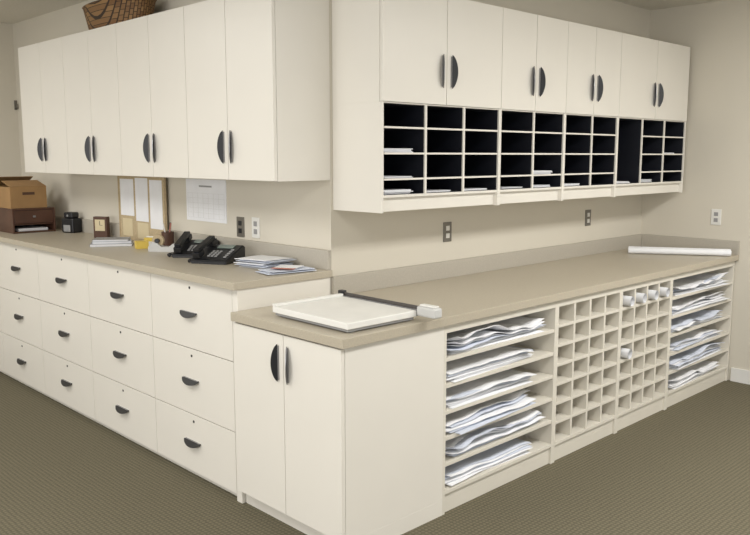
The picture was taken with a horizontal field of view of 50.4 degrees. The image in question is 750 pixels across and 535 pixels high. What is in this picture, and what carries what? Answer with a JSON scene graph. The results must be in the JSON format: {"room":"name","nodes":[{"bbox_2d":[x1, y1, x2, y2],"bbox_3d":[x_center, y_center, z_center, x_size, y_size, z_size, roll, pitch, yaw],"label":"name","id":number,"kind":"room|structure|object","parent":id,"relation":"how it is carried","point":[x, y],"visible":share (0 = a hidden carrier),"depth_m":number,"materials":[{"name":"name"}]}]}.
{"room":"back office","nodes":[
{"label":"back office","id":0,"kind":"room"},
{"bbox_2d":[0,23,21,185],"bbox_3d":[-5.258,-0.403,4.865,6.270,2.750,0.120,-8,11,-44],"label":"wall","id":1,"kind":"structure","parent":0,"point":[10,160],"depth_m":6.76,"materials":[{"name":"paint"}]},
{"bbox_2d":[12,0,315,247],"bbox_3d":[-1.639,-0.498,5.550,0.120,2.750,3.940,-8,11,-44],"label":"wall","id":2,"kind":"structure","parent":0,"point":[286,210],"depth_m":5.05,"materials":[{"name":"paint"}]},
{"bbox_2d":[18,37,68,173],"bbox_3d":[-2.221,-1.131,5.702,0.380,0.900,0.762,-8,11,-44],"label":"upper cabinet","id":3,"kind":"object","parent":2,"relation":"attached to","point":[41,73],"visible":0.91,"depth_m":5.57,"materials":[{"name":"beige laminate"}]},
{"bbox_2d":[62,23,121,175],"bbox_3d":[-1.689,-1.055,5.162,0.380,0.900,0.762,-8,11,-44],"label":"upper cabinet","id":4,"kind":"object","parent":2,"relation":"attached to","point":[90,68],"visible":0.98,"depth_m":5.03,"materials":[{"name":"beige laminate"}]},
{"bbox_2d":[82,0,156,29],"bbox_3d":[-1.618,-1.586,5.037,0.319,0.186,0.783,-8,11,-44],"label":"wicker basket","id":5,"kind":"object","parent":4,"relation":"on","point":[99,13],"visible":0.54,"depth_m":4.83,"materials":[{"name":"brown wicker"}]},
{"bbox_2d":[116,6,188,177],"bbox_3d":[-1.157,-0.979,4.621,0.380,0.900,0.762,-8,11,-44],"label":"upper cabinet","id":6,"kind":"object","parent":2,"relation":"attached to","point":[150,48],"visible":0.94,"depth_m":4.49,"materials":[{"name":"beige laminate"}]},
{"bbox_2d":[55,215,330,269],"bbox_3d":[-1.647,-0.238,5.493,0.020,0.100,4.059,-8,11,-44],"label":"backsplash","id":7,"kind":"structure","parent":2,"relation":"attached to","point":[308,257],"depth_m":4.41,"materials":[{"name":"laminate"}]},
{"bbox_2d":[186,179,226,223],"bbox_3d":[-1.027,-0.406,4.839,0.005,0.255,0.440,-8,11,-44],"label":"wall calendar","id":8,"kind":"object","parent":2,"relation":"attached to","point":[206,200],"visible":1,"depth_m":4.83,"materials":[{"name":"white paper"}]},
{"bbox_2d":[236,217,244,236],"bbox_3d":[-0.778,-0.234,4.601,0.009,0.116,0.072,-8,11,-44],"label":"wall outlet","id":9,"kind":"object","parent":2,"relation":"attached to","point":[240,220],"visible":1,"depth_m":4.59,"materials":[{"name":"metal"}]},
{"bbox_2d":[252,217,259,237],"bbox_3d":[-0.673,-0.225,4.494,0.009,0.116,0.072,-8,11,-44],"label":"wall outlet","id":10,"kind":"object","parent":2,"relation":"attached to","point":[255,221],"visible":1,"depth_m":4.49,"materials":[{"name":"white plastic"}]},
{"bbox_2d":[184,0,329,181],"bbox_3d":[-0.626,-0.904,4.080,0.380,0.900,0.762,-8,11,-44],"label":"upper cabinet","id":11,"kind":"object","parent":2,"relation":"attached to","point":[258,71],"visible":1,"depth_m":3.87,"materials":[{"name":"beige laminate"}]},
{"bbox_2d":[0,0,723,23],"bbox_3d":[-0.570,-1.470,2.208,9.520,0.100,10.220,-8,11,-44],"label":"ceiling","id":12,"kind":"structure","parent":0,"point":[11,11],"depth_m":5.88,"materials":[{"name":"paint"}]},
{"bbox_2d":[0,372,749,534],"bbox_3d":[-0.570,1.353,2.603,9.520,0.100,10.220,-8,11,-44],"label":"floor","id":13,"kind":"structure","parent":0,"point":[683,468],"depth_m":4.04,"materials":[{"name":"carpet"}]},
{"bbox_2d":[0,310,8,375],"bbox_3d":[-2.865,0.246,6.399,0.600,1.040,0.762,-8,11,-44],"label":"file cabinet","id":14,"kind":"object","parent":13,"relation":"on","point":[2,370],"visible":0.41,"depth_m":6.01,"materials":[{"name":"beige laminate"}]},
{"bbox_2d":[0,242,49,396],"bbox_3d":[-2.333,0.322,5.858,0.600,1.040,0.762,-8,11,-44],"label":"file cabinet","id":15,"kind":"object","parent":13,"relation":"on","point":[20,309],"visible":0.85,"depth_m":5.64,"materials":[{"name":"beige laminate"}]},
{"bbox_2d":[37,250,99,423],"bbox_3d":[-1.802,0.397,5.317,0.600,1.040,0.762,-8,11,-44],"label":"file cabinet","id":16,"kind":"object","parent":13,"relation":"on","point":[63,279],"visible":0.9,"depth_m":5.10,"materials":[{"name":"beige laminate"}]},
{"bbox_2d":[87,260,162,456],"bbox_3d":[-1.270,0.473,4.777,0.600,1.040,0.762,-8,11,-44],"label":"file cabinet","id":17,"kind":"object","parent":13,"relation":"on","point":[120,300],"visible":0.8,"depth_m":4.56,"materials":[{"name":"beige laminate"}]},
{"bbox_2d":[151,273,236,495],"bbox_3d":[-0.738,0.549,4.236,0.600,1.040,0.762,-8,11,-44],"label":"file cabinet","id":18,"kind":"object","parent":13,"relation":"on","point":[193,325],"visible":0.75,"depth_m":4.02,"materials":[{"name":"beige laminate"}]},
{"bbox_2d":[0,228,332,290],"bbox_3d":[-1.852,-0.142,5.296,0.604,0.035,4.071,-8,11,-44],"label":"countertop","id":19,"kind":"structure","parent":18,"relation":"on","point":[231,276],"depth_m":4.35,"materials":[{"name":"laminate"}]},
{"bbox_2d":[0,206,55,233],"bbox_3d":[-2.768,-0.384,6.231,0.320,0.185,0.560,-8,11,-44],"label":"desk organizer","id":20,"kind":"object","parent":19,"relation":"on","point":[43,216],"visible":0.77,"depth_m":6.04,"materials":[{"name":"brown wood"}]},
{"bbox_2d":[0,176,46,208],"bbox_3d":[-2.752,-0.585,6.149,0.270,0.233,0.403,-8,11,-44],"label":"cardboard box","id":21,"kind":"object","parent":20,"relation":"on","point":[17,192],"visible":1,"depth_m":6.03,"materials":[{"name":"brown cardboard"}]},
{"bbox_2d":[15,225,47,230],"bbox_3d":[-2.706,-0.306,6.177,0.220,0.020,0.300,-8,11,-44],"label":"paper stack","id":22,"kind":"object","parent":20,"relation":"in","point":[21,227],"visible":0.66,"depth_m":6.11,"materials":[{"name":"white paper"}]},
{"bbox_2d":[62,212,81,232],"bbox_3d":[-2.303,-0.343,6.047,0.120,0.155,0.096,4,9,25],"label":"pencil sharpener","id":23,"kind":"object","parent":19,"relation":"on","point":[71,223],"visible":1,"depth_m":6.01,"materials":[{"name":"black plastic"}]},
{"bbox_2d":[93,216,109,237],"bbox_3d":[-1.942,-0.287,5.660,0.110,0.150,0.044,2,8,16],"label":"desk clock","id":24,"kind":"object","parent":19,"relation":"on","point":[101,224],"visible":0.88,"depth_m":5.64,"materials":[{"name":"brown wood"}]},
{"bbox_2d":[90,240,133,246],"bbox_3d":[-1.714,-0.155,5.199,0.260,0.018,0.200,-2,8,-14],"label":"book","id":25,"kind":"object","parent":19,"relation":"on","point":[91,244],"visible":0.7,"depth_m":5.11,"materials":[{"name":"white paper"}]},
{"bbox_2d":[92,239,131,243],"bbox_3d":[-1.714,-0.171,5.197,0.240,0.014,0.180,-3,8,-18],"label":"book","id":26,"kind":"object","parent":25,"relation":"on","point":[130,240],"visible":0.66,"depth_m":5.12,"materials":[{"name":"paper"}]},
{"bbox_2d":[92,237,130,241],"bbox_3d":[-1.714,-0.184,5.195,0.220,0.012,0.170,-1,8,-10],"label":"book","id":27,"kind":"object","parent":26,"relation":"on","point":[97,239],"visible":1,"depth_m":5.13,"materials":[{"name":"white paper"}]},
{"bbox_2d":[135,240,148,248],"bbox_3d":[-1.469,-0.144,5.019,0.076,0.045,0.076,-4,9,-24],"label":"sticky note pad","id":28,"kind":"object","parent":19,"relation":"on","point":[143,244],"visible":0.9,"depth_m":4.99,"materials":[{"name":"yellow paper"}]},
{"bbox_2d":[117,176,167,240],"bbox_3d":[-1.568,-0.396,5.359,0.018,0.450,0.630,-8,11,-44],"label":"bulletin board","id":29,"kind":"object","parent":19,"relation":"on","point":[152,232],"visible":0.27,"depth_m":5.37,"materials":[{"name":"beige"}]},
{"bbox_2d":[120,179,134,215],"bbox_3d":[-1.705,-0.483,5.480,0.001,0.250,0.190,-8,11,-44],"label":"paper","id":30,"kind":"object","parent":29,"relation":"attached to","point":[126,185],"visible":1,"depth_m":5.48,"materials":[{"name":"white paper"}]},
{"bbox_2d":[123,218,132,235],"bbox_3d":[-1.708,-0.281,5.512,0.001,0.120,0.140,-8,11,-44],"label":"paper","id":31,"kind":"object","parent":29,"relation":"attached to","point":[127,222],"visible":1,"depth_m":5.51,"materials":[{"name":"beige paper"}]},
{"bbox_2d":[135,178,148,221],"bbox_3d":[-1.562,-0.453,5.336,0.001,0.290,0.170,-8,11,-44],"label":"paper","id":32,"kind":"object","parent":29,"relation":"attached to","point":[141,188],"visible":1,"depth_m":5.33,"materials":[{"name":"white paper"}]},
{"bbox_2d":[137,222,148,238],"bbox_3d":[-1.558,-0.245,5.361,0.001,0.110,0.150,-8,11,-44],"label":"paper","id":33,"kind":"object","parent":29,"relation":"attached to","point":[143,228],"visible":0.86,"depth_m":5.36,"materials":[{"name":"beige paper"}]},
{"bbox_2d":[149,180,162,229],"bbox_3d":[-1.429,-0.410,5.204,0.001,0.320,0.160,-8,11,-44],"label":"paper","id":34,"kind":"object","parent":29,"relation":"attached to","point":[155,186],"visible":1,"depth_m":5.20,"materials":[{"name":"white paper"}]},
{"bbox_2d":[148,234,174,251],"bbox_3d":[-1.290,-0.149,4.851,0.170,0.102,0.058,1,8,6],"label":"tape dispenser","id":35,"kind":"object","parent":19,"relation":"on","point":[158,240],"visible":0.95,"depth_m":4.83,"materials":[{"name":"grey plastic"}]},
{"bbox_2d":[161,222,173,245],"bbox_3d":[-1.313,-0.205,5.051,0.080,0.157,0.080,-8,11,-44],"label":"pen holder","id":36,"kind":"object","parent":19,"relation":"on","point":[168,236],"visible":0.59,"depth_m":5.02,"materials":[{"name":"brown wood"}]},
{"bbox_2d":[167,231,219,257],"bbox_3d":[-1.069,-0.137,4.641,0.270,0.135,0.232,1,8,6],"label":"desk phone","id":37,"kind":"object","parent":19,"relation":"on","point":[183,247],"visible":0.69,"depth_m":4.59,"materials":[{"name":"black plastic"}]},
{"bbox_2d":[188,236,244,264],"bbox_3d":[-0.887,-0.100,4.378,0.270,0.135,0.232,3,8,18],"label":"desk phone","id":38,"kind":"object","parent":19,"relation":"on","point":[208,251],"visible":1,"depth_m":4.34,"materials":[{"name":"black plastic"}]},
{"bbox_2d":[233,255,295,268],"bbox_3d":[-0.577,-0.032,4.206,0.276,0.049,0.242,7,10,39],"label":"paper stack","id":39,"kind":"object","parent":19,"relation":"on","point":[258,261],"visible":0.96,"depth_m":4.14,"materials":[{"name":"white paper"}]},
{"bbox_2d":[255,266,316,274],"bbox_3d":[-0.450,0.013,3.999,0.281,0.017,0.185,-6,10,-36],"label":"paper stack","id":40,"kind":"object","parent":19,"relation":"on","point":[268,271],"visible":0.84,"depth_m":3.96,"materials":[{"name":"white paper"}]},
{"bbox_2d":[271,265,303,269],"bbox_3d":[-0.440,-0.003,4.000,0.120,0.002,0.140,2,8,16],"label":"brochure","id":41,"kind":"object","parent":40,"relation":"on","point":[292,267],"visible":1,"depth_m":3.98,"materials":[{"name":"white paper"}]},
{"bbox_2d":[232,277,330,503],"bbox_3d":[-0.446,0.587,3.960,0.571,1.040,0.043,-8,11,-44],"label":"end panel","id":42,"kind":"object","parent":13,"relation":"on","point":[251,298],"visible":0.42,"depth_m":3.83,"materials":[{"name":"beige laminate"}]},
{"bbox_2d":[233,322,443,534],"bbox_3d":[-0.182,0.698,3.672,0.651,0.900,0.746,-8,11,-44],"label":"base cabinet","id":43,"kind":"object","parent":13,"relation":"on","point":[330,440],"visible":0.91,"depth_m":3.42,"materials":[{"name":"beige laminate"}]},
{"bbox_2d":[231,249,738,348],"bbox_3d":[0.989,0.076,4.724,3.866,0.040,0.771,-8,11,-44],"label":"countertop","id":44,"kind":"structure","parent":43,"relation":"on","point":[464,298],"depth_m":4.28,"materials":[{"name":"laminate"}]},
{"bbox_2d":[272,289,441,332],"bbox_3d":[-0.090,0.191,3.494,0.445,0.074,0.635,-7,11,-43],"label":"cutter","id":45,"kind":"object","parent":44,"relation":"on","point":[344,311],"visible":1,"depth_m":3.44,"materials":[{"name":"white plastic"}]},
{"bbox_2d":[628,247,730,255],"bbox_3d":[2.200,-0.115,5.772,0.700,0.044,0.046,2,8,14],"label":"drawing","id":46,"kind":"object","parent":44,"relation":"on","point":[712,252],"visible":1,"depth_m":5.75,"materials":[{"name":"white paper"}]},
{"bbox_2d":[629,246,730,249],"bbox_3d":[2.222,-0.124,5.835,0.700,0.044,0.046,2,8,16],"label":"drawing","id":47,"kind":"object","parent":44,"relation":"on","point":[629,246],"visible":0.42,"depth_m":5.84,"materials":[{"name":"white paper"}]},
{"bbox_2d":[442,301,557,514],"bbox_3d":[0.377,0.623,4.211,0.910,0.900,0.746,-8,11,-44],"label":"open shelf unit","id":48,"kind":"object","parent":13,"relation":"on","point":[542,363],"visible":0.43,"depth_m":4.07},
{"bbox_2d":[445,438,532,485],"bbox_3d":[0.371,0.941,4.176,0.736,0.052,0.640,-8,11,-44],"label":"stack","id":49,"kind":"object","parent":48,"relation":"on","point":[459,471],"visible":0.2,"depth_m":3.98,"materials":[{"name":"white paper"}]},
{"bbox_2d":[446,345,533,382],"bbox_3d":[0.390,0.443,4.069,0.725,0.054,0.577,-8,11,-44],"label":"stack","id":50,"kind":"object","parent":48,"relation":"on","point":[466,367],"visible":0.38,"depth_m":3.89,"materials":[{"name":"white paper"}]},
{"bbox_2d":[446,389,535,434],"bbox_3d":[0.382,0.685,4.119,0.754,0.059,0.657,-8,11,-44],"label":"stack","id":51,"kind":"object","parent":48,"relation":"on","point":[470,418],"visible":0.23,"depth_m":3.93,"materials":[{"name":"white paper"}]},
{"bbox_2d":[446,369,536,408],"bbox_3d":[0.368,0.565,4.105,0.727,0.052,0.650,-8,11,-44],"label":"stack","id":52,"kind":"object","parent":48,"relation":"on","point":[459,395],"visible":0.28,"depth_m":3.91,"materials":[{"name":"white paper"}]},
{"bbox_2d":[445,409,544,456],"bbox_3d":[0.406,0.794,4.185,0.844,0.074,0.668,-8,11,-44],"label":"stack","id":53,"kind":"object","parent":48,"relation":"on","point":[456,446],"visible":0.12,"depth_m":3.96,"materials":[{"name":"white paper"}]},
{"bbox_2d":[447,316,545,354],"bbox_3d":[0.403,0.290,4.106,0.820,0.099,0.645,-8,11,-44],"label":"stack","id":54,"kind":"object","parent":48,"relation":"on","point":[459,341],"visible":0.36,"depth_m":3.90,"materials":[{"name":"white paper"}]},
{"bbox_2d":[552,287,621,462],"bbox_3d":[0.944,0.546,4.759,0.675,0.900,0.746,-8,11,-44],"label":"cubby unit","id":55,"kind":"object","parent":13,"relation":"on","point":[588,326],"visible":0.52,"depth_m":4.53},
{"bbox_2d":[556,394,614,423],"bbox_3d":[1.046,0.789,4.687,0.639,0.016,0.447,-8,11,-44],"label":"shelf","id":56,"kind":"object","parent":55,"relation":"attached to","point":[562,415],"depth_m":4.54,"materials":[{"name":"beige wood"}]},
{"bbox_2d":[556,377,615,404],"bbox_3d":[1.046,0.683,4.672,0.639,0.016,0.447,-8,11,-44],"label":"shelf","id":57,"kind":"object","parent":55,"relation":"attached to","point":[562,396],"depth_m":4.52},
{"bbox_2d":[557,342,616,366],"bbox_3d":[1.046,0.472,4.643,0.639,0.016,0.447,-8,11,-44],"label":"shelf","id":58,"kind":"object","parent":55,"relation":"attached to","point":[595,349],"depth_m":4.49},
{"bbox_2d":[557,360,616,385],"bbox_3d":[1.046,0.577,4.657,0.639,0.016,0.447,-8,11,-44],"label":"shelf","id":59,"kind":"object","parent":55,"relation":"attached to","point":[594,367],"depth_m":4.51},
{"bbox_2d":[558,325,617,346],"bbox_3d":[1.046,0.366,4.628,0.639,0.016,0.447,-8,11,-44],"label":"shelf","id":60,"kind":"object","parent":55,"relation":"attached to","point":[596,331],"depth_m":4.48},
{"bbox_2d":[559,307,618,327],"bbox_3d":[1.046,0.260,4.613,0.639,0.016,0.447,-8,11,-44],"label":"shelf","id":61,"kind":"object","parent":55,"relation":"attached to","point":[596,313],"depth_m":4.47,"materials":[{"name":"beige wood"}]},
{"bbox_2d":[616,275,671,432],"bbox_3d":[1.417,0.482,5.215,0.645,0.900,0.746,-8,11,-44],"label":"cubby unit","id":62,"kind":"object","parent":13,"relation":"on","point":[644,327],"visible":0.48,"depth_m":4.99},
{"bbox_2d":[620,347,632,358],"bbox_3d":[1.375,0.497,4.932,0.061,0.059,0.440,-8,11,-44],"label":"drawing","id":63,"kind":"object","parent":62,"relation":"on","point":[625,353],"visible":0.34,"depth_m":4.78,"materials":[{"name":"white paper"}]},
{"bbox_2d":[623,295,634,305],"bbox_3d":[1.375,0.180,4.888,0.061,0.058,0.440,-8,11,-44],"label":"drawing","id":64,"kind":"object","parent":62,"relation":"on","point":[627,300],"visible":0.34,"depth_m":4.74,"materials":[{"name":"white paper"}]},
{"bbox_2d":[636,292,646,302],"bbox_3d":[1.484,0.165,4.993,0.061,0.058,0.440,-8,11,-44],"label":"drawing","id":65,"kind":"object","parent":62,"relation":"on","point":[640,297],"visible":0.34,"depth_m":4.84,"materials":[{"name":"white paper"}]},
{"bbox_2d":[619,375,664,397],"bbox_3d":[1.519,0.725,5.143,0.609,0.016,0.447,-8,11,-44],"label":"shelf","id":66,"kind":"object","parent":62,"relation":"attached to","point":[649,381],"depth_m":4.99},
{"bbox_2d":[619,359,665,380],"bbox_3d":[1.519,0.619,5.128,0.609,0.016,0.447,-8,11,-44],"label":"shelf","id":67,"kind":"object","parent":62,"relation":"attached to","point":[651,365],"depth_m":4.98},
{"bbox_2d":[620,343,666,362],"bbox_3d":[1.519,0.514,5.114,0.609,0.016,0.447,-8,11,-44],"label":"shelf","id":68,"kind":"object","parent":62,"relation":"attached to","point":[652,349],"depth_m":4.98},
{"bbox_2d":[621,327,667,345],"bbox_3d":[1.519,0.408,5.099,0.609,0.016,0.447,-8,11,-44],"label":"shelf","id":69,"kind":"object","parent":62,"relation":"attached to","point":[651,332],"depth_m":4.95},
{"bbox_2d":[622,311,668,327],"bbox_3d":[1.519,0.302,5.084,0.609,0.016,0.447,-8,11,-44],"label":"shelf","id":70,"kind":"object","parent":62,"relation":"attached to","point":[640,319],"depth_m":4.94,"materials":[{"name":"beige wood"}]},
{"bbox_2d":[622,296,669,310],"bbox_3d":[1.519,0.197,5.069,0.609,0.016,0.447,-8,11,-44],"label":"shelf","id":71,"kind":"object","parent":62,"relation":"attached to","point":[660,298],"depth_m":4.91,"materials":[{"name":"beige wood"}]},
{"bbox_2d":[648,289,658,299],"bbox_3d":[1.593,0.150,5.098,0.061,0.058,0.440,-8,11,-44],"label":"drawing","id":72,"kind":"object","parent":62,"relation":"on","point":[652,294],"visible":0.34,"depth_m":4.95,"materials":[{"name":"white paper"}]},
{"bbox_2d":[659,287,669,296],"bbox_3d":[1.702,0.136,5.204,0.061,0.058,0.440,-8,11,-44],"label":"drawing","id":73,"kind":"object","parent":62,"relation":"on","point":[664,291],"visible":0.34,"depth_m":5.05,"materials":[{"name":"white paper"}]},
{"bbox_2d":[665,261,734,409],"bbox_3d":[2.003,0.403,5.780,0.990,0.900,0.746,-8,11,-44],"label":"open shelf unit","id":74,"kind":"object","parent":13,"relation":"on","point":[719,374],"visible":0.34,"depth_m":5.68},
{"bbox_2d":[668,360,718,388],"bbox_3d":[2.022,0.713,5.753,0.818,0.068,0.653,-8,11,-44],"label":"stack","id":75,"kind":"object","parent":74,"relation":"on","point":[677,379],"visible":0.23,"depth_m":5.53,"materials":[{"name":"white paper"}]},
{"bbox_2d":[670,328,722,350],"bbox_3d":[2.035,0.466,5.723,0.789,0.050,0.645,-8,11,-44],"label":"stack","id":76,"kind":"object","parent":74,"relation":"on","point":[686,339],"visible":0.23,"depth_m":5.55,"materials":[{"name":"white paper"}]},
{"bbox_2d":[669,342,724,369],"bbox_3d":[2.035,0.570,5.744,0.849,0.087,0.664,-8,11,-44],"label":"stack","id":77,"kind":"object","parent":74,"relation":"on","point":[680,360],"visible":0.16,"depth_m":5.54,"materials":[{"name":"white paper"}]},
{"bbox_2d":[671,310,722,331],"bbox_3d":[2.045,0.334,5.705,0.826,0.067,0.656,-8,11,-44],"label":"stack","id":78,"kind":"object","parent":74,"relation":"on","point":[679,323],"visible":0.23,"depth_m":5.55,"materials":[{"name":"white paper"}]},
{"bbox_2d":[672,291,729,314],"bbox_3d":[2.064,0.211,5.681,0.911,0.068,0.600,-8,11,-44],"label":"stack","id":79,"kind":"object","parent":74,"relation":"on","point":[702,299],"visible":0.34,"depth_m":5.54,"materials":[{"name":"white paper"}]},
{"bbox_2d":[673,272,729,295],"bbox_3d":[2.039,0.077,5.688,0.876,0.082,0.683,-8,11,-44],"label":"stack","id":80,"kind":"object","parent":74,"relation":"on","point":[702,281],"visible":0.34,"depth_m":5.55,"materials":[{"name":"white paper"}]},
{"bbox_2d":[315,0,650,293],"bbox_3d":[0.899,-0.448,5.191,3.250,2.750,0.120,-8,11,-44],"label":"wall","id":81,"kind":"structure","parent":0,"point":[358,242],"depth_m":4.90,"materials":[{"name":"paint"}]},
{"bbox_2d":[332,0,502,212],"bbox_3d":[0.249,-0.841,4.139,0.910,1.060,0.385,-8,11,-44],"label":"upper cabinet","id":82,"kind":"object","parent":81,"relation":"attached to","point":[424,77],"visible":0.99,"depth_m":3.96,"materials":[{"name":"beige laminate"}]},
{"bbox_2d":[384,188,412,193],"bbox_3d":[0.027,-0.382,3.984,0.214,0.020,0.250,-8,11,-44],"label":"stack","id":83,"kind":"object","parent":82,"relation":"in","point":[386,190],"visible":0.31,"depth_m":3.92,"materials":[{"name":"white paper"}]},
{"bbox_2d":[384,148,412,152],"bbox_3d":[0.029,-0.581,3.957,0.211,0.020,0.251,-8,11,-44],"label":"stack","id":84,"kind":"object","parent":82,"relation":"on","point":[404,150],"visible":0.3,"depth_m":3.87,"materials":[{"name":"white paper"}]},
{"bbox_2d":[384,175,412,177],"bbox_3d":[0.031,-0.453,3.979,0.209,0.008,0.240,-8,11,-44],"label":"stack","id":85,"kind":"object","parent":82,"relation":"on","point":[385,176],"visible":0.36,"depth_m":3.90,"materials":[{"name":"white paper"}]},
{"bbox_2d":[384,177,423,180],"bbox_3d":[0.036,-0.446,3.988,0.283,0.009,0.314,-8,11,-44],"label":"shelf","id":86,"kind":"object","parent":82,"relation":"attached to","point":[414,178],"depth_m":3.93,"materials":[{"name":"beige laminate"}]},
{"bbox_2d":[384,126,424,129],"bbox_3d":[0.036,-0.690,3.954,0.283,0.009,0.314,-8,11,-44],"label":"shelf","id":87,"kind":"object","parent":82,"relation":"attached to","point":[385,127],"depth_m":3.90,"materials":[{"name":"beige laminate"}]},
{"bbox_2d":[384,152,424,153],"bbox_3d":[0.036,-0.568,3.971,0.283,0.009,0.314,-8,11,-44],"label":"shelf","id":88,"kind":"object","parent":82,"relation":"attached to","point":[384,152],"depth_m":3.84,"materials":[{"name":"beige laminate"}]},
{"bbox_2d":[426,189,450,191],"bbox_3d":[0.239,-0.405,4.189,0.204,0.008,0.241,-8,11,-44],"label":"stack","id":89,"kind":"object","parent":82,"relation":"in","point":[427,190],"visible":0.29,"depth_m":4.12,"materials":[{"name":"white paper"}]},
{"bbox_2d":[427,176,461,178],"bbox_3d":[0.248,-0.475,4.192,0.283,0.009,0.314,-8,11,-44],"label":"shelf","id":90,"kind":"object","parent":82,"relation":"attached to","point":[428,177],"depth_m":4.13,"materials":[{"name":"beige laminate"}]},
{"bbox_2d":[427,128,462,130],"bbox_3d":[0.248,-0.718,4.158,0.283,0.009,0.314,-8,11,-44],"label":"shelf","id":91,"kind":"object","parent":82,"relation":"attached to","point":[428,129],"depth_m":4.10,"materials":[{"name":"beige laminate"}]},
{"bbox_2d":[427,153,462,154],"bbox_3d":[0.248,-0.596,4.175,0.283,0.009,0.314,-8,11,-44],"label":"shelf","id":92,"kind":"object","parent":82,"relation":"attached to","point":[427,153],"depth_m":4.14,"materials":[{"name":"beige laminate"}]},
{"bbox_2d":[464,175,496,177],"bbox_3d":[0.459,-0.503,4.396,0.283,0.009,0.314,-8,11,-44],"label":"shelf","id":93,"kind":"object","parent":82,"relation":"attached to","point":[465,176],"depth_m":4.35,"materials":[{"name":"beige laminate"}]},
{"bbox_2d":[465,153,496,154],"bbox_3d":[0.459,-0.625,4.379,0.283,0.009,0.314,-8,11,-44],"label":"shelf","id":94,"kind":"object","parent":82,"relation":"attached to","point":[465,153],"depth_m":4.27,"materials":[{"name":"beige laminate"}]},
{"bbox_2d":[465,129,497,132],"bbox_3d":[0.459,-0.747,4.362,0.283,0.009,0.314,-8,11,-44],"label":"shelf","id":95,"kind":"object","parent":82,"relation":"attached to","point":[466,130],"depth_m":4.33,"materials":[{"name":"beige laminate"}]},
{"bbox_2d":[443,222,451,241],"bbox_3d":[0.425,-0.208,4.668,0.072,0.116,0.009,-8,11,-44],"label":"wall outlet","id":96,"kind":"object","parent":81,"relation":"attached to","point":[447,226],"visible":1,"depth_m":4.66,"materials":[{"name":"metal"}]},
{"bbox_2d":[332,234,641,293],"bbox_3d":[0.948,-0.060,5.194,3.249,0.100,0.020,-8,11,-44],"label":"backsplash","id":97,"kind":"structure","parent":81,"relation":"attached to","point":[385,278],"depth_m":4.83,"materials":[{"name":"laminate"}]},
{"bbox_2d":[498,7,568,204],"bbox_3d":[0.804,-0.916,4.675,0.640,1.060,0.385,-8,11,-44],"label":"upper cabinet","id":98,"kind":"object","parent":81,"relation":"attached to","point":[534,46],"visible":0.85,"depth_m":4.62,"materials":[{"name":"beige laminate"}]},
{"bbox_2d":[500,174,531,176],"bbox_3d":[0.692,-0.535,4.621,0.296,0.009,0.314,-8,11,-44],"label":"shelf","id":99,"kind":"object","parent":98,"relation":"attached to","point":[501,175],"depth_m":4.59,"materials":[{"name":"beige laminate"}]},
{"bbox_2d":[501,153,531,154],"bbox_3d":[0.692,-0.656,4.604,0.296,0.009,0.314,-8,11,-44],"label":"shelf","id":100,"kind":"object","parent":98,"relation":"attached to","point":[501,153],"depth_m":4.49,"materials":[{"name":"beige laminate"}]},
{"bbox_2d":[501,130,532,133],"bbox_3d":[0.692,-0.778,4.587,0.296,0.009,0.314,-8,11,-44],"label":"shelf","id":101,"kind":"object","parent":98,"relation":"attached to","point":[502,131],"depth_m":4.55,"materials":[{"name":"beige laminate"}]},
{"bbox_2d":[534,170,551,173],"bbox_3d":[0.910,-0.578,4.825,0.208,0.020,0.246,-8,11,-44],"label":"stack","id":102,"kind":"object","parent":98,"relation":"on","point":[535,171],"visible":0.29,"depth_m":4.76,"materials":[{"name":"white paper"}]},
{"bbox_2d":[535,132,562,134],"bbox_3d":[0.913,-0.808,4.800,0.296,0.009,0.314,-8,11,-44],"label":"shelf","id":103,"kind":"object","parent":98,"relation":"attached to","point":[536,133],"depth_m":4.74,"materials":[{"name":"beige laminate"}]},
{"bbox_2d":[585,209,590,225],"bbox_3d":[1.535,-0.358,5.739,0.072,0.116,0.009,-8,11,-44],"label":"wall outlet","id":104,"kind":"object","parent":81,"relation":"attached to","point":[587,212],"visible":1,"depth_m":5.73,"materials":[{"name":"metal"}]},
{"bbox_2d":[562,22,621,200],"bbox_3d":[1.259,-0.978,5.114,0.630,1.060,0.385,-8,11,-44],"label":"upper cabinet","id":105,"kind":"object","parent":81,"relation":"attached to","point":[594,53],"visible":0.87,"depth_m":5.06,"materials":[{"name":"beige laminate"}]},
{"bbox_2d":[615,33,689,196],"bbox_3d":[1.841,-1.056,5.675,0.995,1.060,0.385,-8,11,-44],"label":"upper cabinet","id":106,"kind":"object","parent":81,"relation":"attached to","point":[654,76],"visible":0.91,"depth_m":5.58,"materials":[{"name":"beige laminate"}]},
{"bbox_2d":[641,0,749,379],"bbox_3d":[4.213,-0.311,4.214,0.120,2.750,6.160,-8,11,-44],"label":"wall","id":107,"kind":"structure","parent":0,"point":[716,173],"depth_m":5.82,"materials":[{"name":"paint"}]},
{"bbox_2d":[641,234,739,254],"bbox_3d":[2.374,-0.178,6.036,0.020,0.100,0.750,-8,11,-44],"label":"backsplash","id":108,"kind":"structure","parent":107,"relation":"attached to","point":[648,240],"depth_m":6.03,"materials":[{"name":"laminate"}]},
{"bbox_2d":[711,209,721,224],"bbox_3d":[2.513,-0.372,5.874,0.009,0.116,0.072,-8,11,-44],"label":"wall outlet","id":109,"kind":"object","parent":107,"relation":"attached to","point":[715,213],"visible":1,"depth_m":5.87,"materials":[{"name":"white plastic"}]},
{"bbox_2d":[730,368,749,384],"bbox_3d":[4.477,1.051,4.036,0.012,0.100,5.270,-8,11,-44],"label":"baseboard","id":110,"kind":"structure","parent":107,"relation":"attached to","point":[737,375],"depth_m":5.85,"materials":[{"name":"paint"}]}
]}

